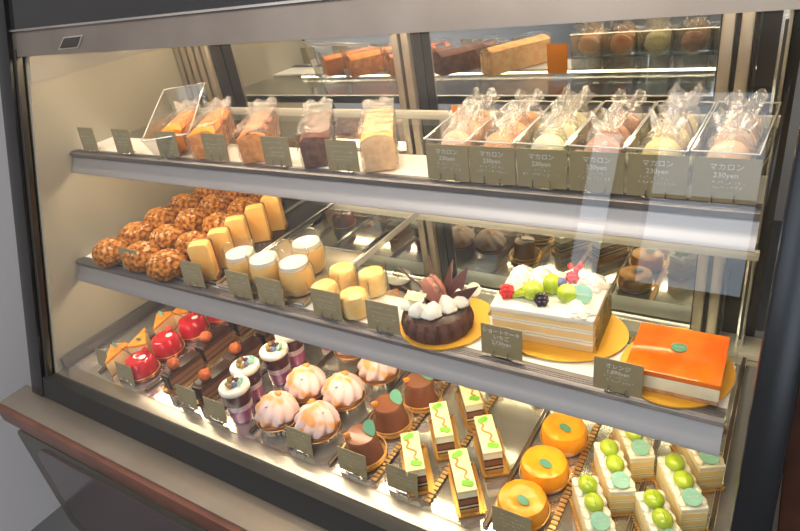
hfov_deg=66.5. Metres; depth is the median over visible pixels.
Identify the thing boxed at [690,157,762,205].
price sign
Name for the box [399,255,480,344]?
chocolate cake
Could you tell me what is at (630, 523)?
divider
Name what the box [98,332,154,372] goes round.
divider
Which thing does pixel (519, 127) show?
macaron
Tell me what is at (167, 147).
price sign
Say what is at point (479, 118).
macaron
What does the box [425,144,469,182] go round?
price sign
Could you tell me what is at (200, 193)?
cream puff
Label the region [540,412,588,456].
tart
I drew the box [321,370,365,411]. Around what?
tartlet
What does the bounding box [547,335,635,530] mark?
divider
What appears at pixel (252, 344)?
cake
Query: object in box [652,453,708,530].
cake slice
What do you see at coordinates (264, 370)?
divider
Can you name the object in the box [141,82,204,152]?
clear box
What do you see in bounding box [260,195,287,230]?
cake
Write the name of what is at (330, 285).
wrapped souffle
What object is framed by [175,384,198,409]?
price sign
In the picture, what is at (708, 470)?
cake slice
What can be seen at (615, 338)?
cake board
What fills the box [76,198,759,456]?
glass shelf
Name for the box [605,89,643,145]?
macaron
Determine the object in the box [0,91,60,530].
wall
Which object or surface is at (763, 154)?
bin
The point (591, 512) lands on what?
cake slice
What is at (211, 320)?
cake
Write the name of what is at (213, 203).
cream puff
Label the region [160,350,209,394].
cake
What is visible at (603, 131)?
macaron
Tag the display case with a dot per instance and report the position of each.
(115, 455)
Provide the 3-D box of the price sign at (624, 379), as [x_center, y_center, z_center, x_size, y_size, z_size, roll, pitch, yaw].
[0.247,0.125,0.690,0.054,0.043,0.019,10,34,31]
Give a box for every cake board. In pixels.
[400,298,489,350]
[523,314,628,361]
[620,327,735,408]
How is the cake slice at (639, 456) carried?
on the display case
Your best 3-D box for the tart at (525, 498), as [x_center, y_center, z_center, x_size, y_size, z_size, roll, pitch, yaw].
[0.160,0.313,0.799,0.071,0.037,0.071,10,34,31]
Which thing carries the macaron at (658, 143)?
in the bin at (703, 139)
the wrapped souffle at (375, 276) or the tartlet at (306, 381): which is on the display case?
the tartlet at (306, 381)
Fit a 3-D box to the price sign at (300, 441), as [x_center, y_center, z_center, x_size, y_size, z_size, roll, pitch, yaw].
[-0.157,0.274,0.958,0.052,0.042,0.019,10,34,31]
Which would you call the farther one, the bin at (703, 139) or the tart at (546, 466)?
the tart at (546, 466)
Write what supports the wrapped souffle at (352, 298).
on the glass shelf at (566, 388)
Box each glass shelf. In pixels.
[70,106,781,252]
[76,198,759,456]
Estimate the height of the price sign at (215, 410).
0.042 m
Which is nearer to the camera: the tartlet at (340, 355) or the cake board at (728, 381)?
the cake board at (728, 381)
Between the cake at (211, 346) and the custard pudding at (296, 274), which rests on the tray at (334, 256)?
the custard pudding at (296, 274)
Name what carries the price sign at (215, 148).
on the glass shelf at (408, 187)
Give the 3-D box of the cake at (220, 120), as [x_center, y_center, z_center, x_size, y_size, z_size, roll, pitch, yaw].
[-0.335,-0.248,1.089,0.054,0.066,0.169,-9,29,1]
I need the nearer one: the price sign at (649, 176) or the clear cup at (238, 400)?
the price sign at (649, 176)
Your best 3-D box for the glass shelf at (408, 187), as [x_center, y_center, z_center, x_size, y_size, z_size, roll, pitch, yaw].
[-0.073,-0.194,1.023,1.201,0.041,0.324,10,34,31]
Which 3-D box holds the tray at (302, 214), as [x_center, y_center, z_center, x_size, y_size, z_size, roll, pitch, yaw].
[-0.266,-0.056,1.214,0.080,0.007,0.351,10,34,31]
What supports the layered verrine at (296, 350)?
on the display case
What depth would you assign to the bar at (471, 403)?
0.96 m
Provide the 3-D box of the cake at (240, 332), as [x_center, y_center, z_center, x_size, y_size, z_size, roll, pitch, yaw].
[-0.327,0.106,1.296,0.042,0.062,0.092,10,34,31]
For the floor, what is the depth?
1.86 m
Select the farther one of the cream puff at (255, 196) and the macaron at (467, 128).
the cream puff at (255, 196)
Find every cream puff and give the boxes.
[92,237,129,267]
[118,221,153,244]
[122,241,159,272]
[144,206,177,228]
[145,248,188,281]
[149,224,185,249]
[168,193,200,213]
[174,207,207,231]
[174,229,206,260]
[193,187,222,199]
[198,194,230,215]
[201,211,231,233]
[221,191,250,201]
[226,197,258,214]
[250,194,283,201]
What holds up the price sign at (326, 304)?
on the glass shelf at (566, 388)
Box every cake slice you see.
[569,474,615,530]
[590,439,635,516]
[609,428,655,482]
[631,489,681,530]
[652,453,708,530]
[670,444,725,492]
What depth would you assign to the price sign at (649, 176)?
0.64 m
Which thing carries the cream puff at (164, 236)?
on the tray at (288, 204)
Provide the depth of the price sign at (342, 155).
0.86 m
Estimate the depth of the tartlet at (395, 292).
1.22 m
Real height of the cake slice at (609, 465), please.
0.063 m
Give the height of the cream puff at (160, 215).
0.048 m
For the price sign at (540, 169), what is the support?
on the glass shelf at (408, 187)
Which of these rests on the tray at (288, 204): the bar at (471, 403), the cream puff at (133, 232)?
the cream puff at (133, 232)
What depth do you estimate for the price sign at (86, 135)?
1.18 m
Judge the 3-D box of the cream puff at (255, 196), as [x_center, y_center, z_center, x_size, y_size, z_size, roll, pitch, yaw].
[-0.297,-0.157,1.358,0.076,0.047,0.071,10,34,31]
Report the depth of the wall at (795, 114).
2.19 m
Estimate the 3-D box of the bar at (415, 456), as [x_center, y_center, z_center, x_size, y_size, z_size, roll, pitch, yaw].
[0.022,0.283,0.886,0.042,0.045,0.092,-10,29,-2]
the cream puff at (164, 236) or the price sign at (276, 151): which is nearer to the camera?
the price sign at (276, 151)
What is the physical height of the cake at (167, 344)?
0.058 m
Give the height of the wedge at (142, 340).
0.047 m
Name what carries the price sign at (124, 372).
on the display case
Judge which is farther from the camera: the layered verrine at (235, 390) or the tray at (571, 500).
the layered verrine at (235, 390)
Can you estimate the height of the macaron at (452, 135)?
0.077 m
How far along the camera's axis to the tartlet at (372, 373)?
1.05 m
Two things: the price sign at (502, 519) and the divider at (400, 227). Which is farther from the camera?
the divider at (400, 227)
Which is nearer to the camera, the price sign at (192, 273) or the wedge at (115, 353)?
the price sign at (192, 273)
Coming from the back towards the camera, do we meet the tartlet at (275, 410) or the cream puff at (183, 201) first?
the cream puff at (183, 201)
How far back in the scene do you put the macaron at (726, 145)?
0.62 m
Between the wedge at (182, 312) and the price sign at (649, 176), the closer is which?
the price sign at (649, 176)
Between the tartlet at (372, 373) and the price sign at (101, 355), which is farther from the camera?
the price sign at (101, 355)
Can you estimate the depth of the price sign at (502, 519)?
0.77 m
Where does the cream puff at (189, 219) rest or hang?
on the tray at (288, 204)
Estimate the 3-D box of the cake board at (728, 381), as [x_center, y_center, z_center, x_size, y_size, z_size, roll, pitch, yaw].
[0.329,0.118,0.724,0.124,0.002,0.151,10,34,31]
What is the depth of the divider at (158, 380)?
1.17 m
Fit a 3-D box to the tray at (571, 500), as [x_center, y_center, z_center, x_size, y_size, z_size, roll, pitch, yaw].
[0.245,0.331,0.775,0.040,0.004,0.094,-7,29,4]
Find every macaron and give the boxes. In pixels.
[438,108,473,155]
[451,96,485,145]
[466,90,499,139]
[481,113,520,160]
[495,101,531,148]
[507,90,544,147]
[530,106,568,151]
[540,96,579,161]
[554,87,589,147]
[581,112,623,152]
[591,101,637,157]
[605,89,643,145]
[638,106,687,155]
[645,97,695,155]
[659,83,705,141]
[700,113,756,158]
[711,102,762,158]
[718,89,768,151]
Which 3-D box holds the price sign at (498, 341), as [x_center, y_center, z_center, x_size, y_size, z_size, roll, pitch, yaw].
[0.130,0.096,0.775,0.056,0.045,0.019,10,34,31]
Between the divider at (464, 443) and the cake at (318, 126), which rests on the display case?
the divider at (464, 443)
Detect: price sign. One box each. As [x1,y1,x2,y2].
[77,127,100,151]
[94,347,107,368]
[111,129,135,154]
[114,361,134,384]
[118,247,137,272]
[153,131,180,157]
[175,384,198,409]
[179,260,205,287]
[200,133,229,161]
[202,396,227,423]
[224,269,252,298]
[254,276,284,306]
[260,136,291,166]
[285,425,312,455]
[310,288,342,320]
[324,139,359,172]
[337,446,367,478]
[365,299,400,334]
[385,463,418,497]
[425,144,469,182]
[468,146,515,186]
[481,322,522,360]
[492,505,530,530]
[516,148,566,190]
[569,151,624,194]
[593,356,643,397]
[626,153,689,200]
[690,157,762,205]
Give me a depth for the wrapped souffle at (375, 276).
0.95 m
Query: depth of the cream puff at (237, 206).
1.28 m
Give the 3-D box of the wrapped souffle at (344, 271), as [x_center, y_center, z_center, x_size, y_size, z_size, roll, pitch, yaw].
[-0.093,0.015,0.990,0.052,0.046,0.052,10,34,31]
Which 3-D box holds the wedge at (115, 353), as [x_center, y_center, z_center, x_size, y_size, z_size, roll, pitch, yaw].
[-0.579,0.188,1.239,0.045,0.047,0.074,-6,29,6]
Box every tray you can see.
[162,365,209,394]
[179,198,302,276]
[204,200,332,284]
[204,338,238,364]
[216,239,364,306]
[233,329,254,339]
[569,496,580,530]
[631,511,639,530]
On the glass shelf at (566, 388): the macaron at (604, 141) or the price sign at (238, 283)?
the price sign at (238, 283)
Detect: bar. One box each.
[400,431,434,496]
[428,401,460,461]
[447,448,486,518]
[455,385,487,428]
[472,414,510,478]
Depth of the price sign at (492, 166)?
0.74 m
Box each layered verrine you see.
[218,375,255,423]
[229,355,265,400]
[259,340,292,384]
[274,335,306,365]
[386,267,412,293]
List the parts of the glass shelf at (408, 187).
rail, plate, rail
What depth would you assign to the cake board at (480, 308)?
0.84 m
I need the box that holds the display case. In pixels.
[0,0,799,530]
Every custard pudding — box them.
[221,241,256,283]
[244,244,281,288]
[274,250,315,297]
[288,231,326,273]
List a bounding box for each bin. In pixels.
[423,100,509,141]
[467,100,553,144]
[514,100,602,146]
[567,100,656,149]
[625,100,715,188]
[690,101,781,182]
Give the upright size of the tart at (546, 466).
0.037 m
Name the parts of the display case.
frame, trim, panel, frame, skirting, panel, wooden rail, frame, post, deck trim, mirror door, post, door sill, mirror door, post, corner panel, frame, post, acrylic guard, wooden rail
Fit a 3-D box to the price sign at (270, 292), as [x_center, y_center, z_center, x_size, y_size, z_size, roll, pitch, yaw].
[-0.206,0.041,0.976,0.055,0.047,0.019,10,34,31]
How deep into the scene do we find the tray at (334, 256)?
1.08 m
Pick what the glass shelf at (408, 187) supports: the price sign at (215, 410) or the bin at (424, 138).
the bin at (424, 138)
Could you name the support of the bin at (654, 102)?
on the glass shelf at (408, 187)
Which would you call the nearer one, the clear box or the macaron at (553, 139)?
the macaron at (553, 139)
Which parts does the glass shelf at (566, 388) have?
plate, rail, glass pane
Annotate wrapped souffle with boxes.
[308,278,340,303]
[326,260,358,292]
[335,282,370,319]
[354,262,388,297]
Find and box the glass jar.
[221,241,256,269]
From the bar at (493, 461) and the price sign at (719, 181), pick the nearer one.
the price sign at (719, 181)
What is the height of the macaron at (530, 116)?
0.072 m
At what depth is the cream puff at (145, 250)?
1.15 m
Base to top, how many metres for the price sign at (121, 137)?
0.046 m
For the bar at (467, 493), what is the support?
on the display case
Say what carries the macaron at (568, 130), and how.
in the bin at (515, 142)
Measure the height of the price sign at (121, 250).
0.047 m
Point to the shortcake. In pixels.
(559, 309)
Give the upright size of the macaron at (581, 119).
0.079 m
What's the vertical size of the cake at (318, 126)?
0.066 m
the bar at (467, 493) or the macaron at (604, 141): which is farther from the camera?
the bar at (467, 493)
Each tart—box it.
[496,479,549,530]
[519,445,570,494]
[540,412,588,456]
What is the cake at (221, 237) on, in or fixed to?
on the tray at (302, 214)
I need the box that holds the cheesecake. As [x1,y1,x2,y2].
[626,322,729,405]
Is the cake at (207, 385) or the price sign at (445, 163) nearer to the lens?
the price sign at (445, 163)
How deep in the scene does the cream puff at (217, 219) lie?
1.23 m
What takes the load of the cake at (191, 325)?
on the display case
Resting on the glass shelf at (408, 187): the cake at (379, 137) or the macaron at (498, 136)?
the cake at (379, 137)
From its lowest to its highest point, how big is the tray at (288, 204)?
0.007 m
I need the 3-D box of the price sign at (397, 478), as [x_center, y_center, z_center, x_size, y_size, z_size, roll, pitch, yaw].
[0.004,0.302,0.859,0.052,0.042,0.019,10,34,31]
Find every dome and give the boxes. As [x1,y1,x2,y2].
[342,419,386,471]
[369,389,412,438]
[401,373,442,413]
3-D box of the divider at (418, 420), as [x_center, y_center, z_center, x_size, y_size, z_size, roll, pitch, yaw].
[0.085,0.200,1.060,0.008,0.005,0.480,10,34,31]
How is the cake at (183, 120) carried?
in the clear box
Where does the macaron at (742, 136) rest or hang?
in the bin at (763, 154)
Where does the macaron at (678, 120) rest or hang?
in the bin at (703, 139)
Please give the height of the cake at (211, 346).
0.062 m
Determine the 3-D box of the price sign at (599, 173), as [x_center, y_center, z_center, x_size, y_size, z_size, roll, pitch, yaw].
[0.219,-0.104,0.677,0.060,0.048,0.019,10,34,31]
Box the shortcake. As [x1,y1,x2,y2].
[490,261,611,352]
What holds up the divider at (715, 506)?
on the display case
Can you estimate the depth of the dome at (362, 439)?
0.91 m
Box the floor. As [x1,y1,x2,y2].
[31,220,781,530]
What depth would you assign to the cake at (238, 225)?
1.14 m
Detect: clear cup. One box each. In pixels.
[222,387,255,423]
[262,351,292,383]
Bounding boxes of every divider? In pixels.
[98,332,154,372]
[144,377,161,391]
[224,368,266,407]
[248,350,335,433]
[328,371,409,465]
[352,213,419,268]
[371,382,448,482]
[424,395,497,504]
[482,409,548,527]
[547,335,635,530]
[625,439,659,530]
[707,356,746,530]
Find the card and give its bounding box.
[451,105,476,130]
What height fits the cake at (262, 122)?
0.066 m
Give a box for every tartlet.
[254,390,299,437]
[284,363,325,406]
[294,398,340,443]
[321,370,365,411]
[333,351,359,363]
[357,359,399,389]
[384,288,405,298]
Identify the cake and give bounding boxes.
[120,347,159,382]
[144,326,184,360]
[156,102,200,151]
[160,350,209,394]
[172,312,209,341]
[184,102,237,159]
[187,238,222,280]
[192,360,231,406]
[194,325,238,364]
[205,316,226,324]
[207,226,234,268]
[223,335,262,362]
[224,213,254,247]
[228,322,254,339]
[232,102,281,163]
[244,202,272,242]
[256,330,275,344]
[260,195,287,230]
[296,106,337,167]
[357,98,399,172]
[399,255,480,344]
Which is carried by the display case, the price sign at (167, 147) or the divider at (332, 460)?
the divider at (332, 460)
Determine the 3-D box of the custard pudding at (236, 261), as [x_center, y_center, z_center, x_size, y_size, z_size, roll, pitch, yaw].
[-0.270,-0.004,1.048,0.058,0.071,0.058,10,34,31]
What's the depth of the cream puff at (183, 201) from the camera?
1.36 m
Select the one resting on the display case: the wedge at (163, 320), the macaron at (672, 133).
the wedge at (163, 320)
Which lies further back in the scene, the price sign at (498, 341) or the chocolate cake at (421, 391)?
the chocolate cake at (421, 391)
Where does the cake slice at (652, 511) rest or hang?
on the display case
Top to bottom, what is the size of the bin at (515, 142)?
0.069 m
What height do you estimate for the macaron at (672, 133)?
0.080 m
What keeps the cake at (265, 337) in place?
on the display case
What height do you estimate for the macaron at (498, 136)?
0.072 m
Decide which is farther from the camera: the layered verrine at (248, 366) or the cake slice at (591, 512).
the layered verrine at (248, 366)
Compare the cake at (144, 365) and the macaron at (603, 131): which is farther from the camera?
the cake at (144, 365)
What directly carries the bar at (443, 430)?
on the display case
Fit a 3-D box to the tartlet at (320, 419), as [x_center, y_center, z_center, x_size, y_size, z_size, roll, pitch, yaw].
[-0.133,0.247,0.974,0.074,0.069,0.075,17,38,39]
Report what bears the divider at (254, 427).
on the display case
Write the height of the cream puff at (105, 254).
0.048 m
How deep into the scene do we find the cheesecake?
0.69 m
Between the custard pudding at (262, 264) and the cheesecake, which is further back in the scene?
the custard pudding at (262, 264)
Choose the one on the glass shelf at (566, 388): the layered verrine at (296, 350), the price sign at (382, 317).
the price sign at (382, 317)
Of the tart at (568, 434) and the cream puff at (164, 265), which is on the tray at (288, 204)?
the cream puff at (164, 265)
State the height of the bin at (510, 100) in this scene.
0.069 m
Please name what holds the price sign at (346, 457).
on the display case
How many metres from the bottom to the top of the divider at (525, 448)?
0.005 m
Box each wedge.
[105,342,129,377]
[127,327,151,354]
[153,311,176,333]
[172,308,191,327]
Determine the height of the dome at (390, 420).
0.062 m
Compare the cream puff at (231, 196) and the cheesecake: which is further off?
the cream puff at (231, 196)
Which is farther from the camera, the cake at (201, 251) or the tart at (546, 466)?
the cake at (201, 251)
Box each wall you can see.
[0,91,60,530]
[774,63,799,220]
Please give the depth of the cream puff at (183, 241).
1.16 m
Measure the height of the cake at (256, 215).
0.072 m
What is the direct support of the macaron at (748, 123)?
in the bin at (763, 154)
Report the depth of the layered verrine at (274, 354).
1.10 m
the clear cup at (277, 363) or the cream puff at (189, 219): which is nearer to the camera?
the clear cup at (277, 363)

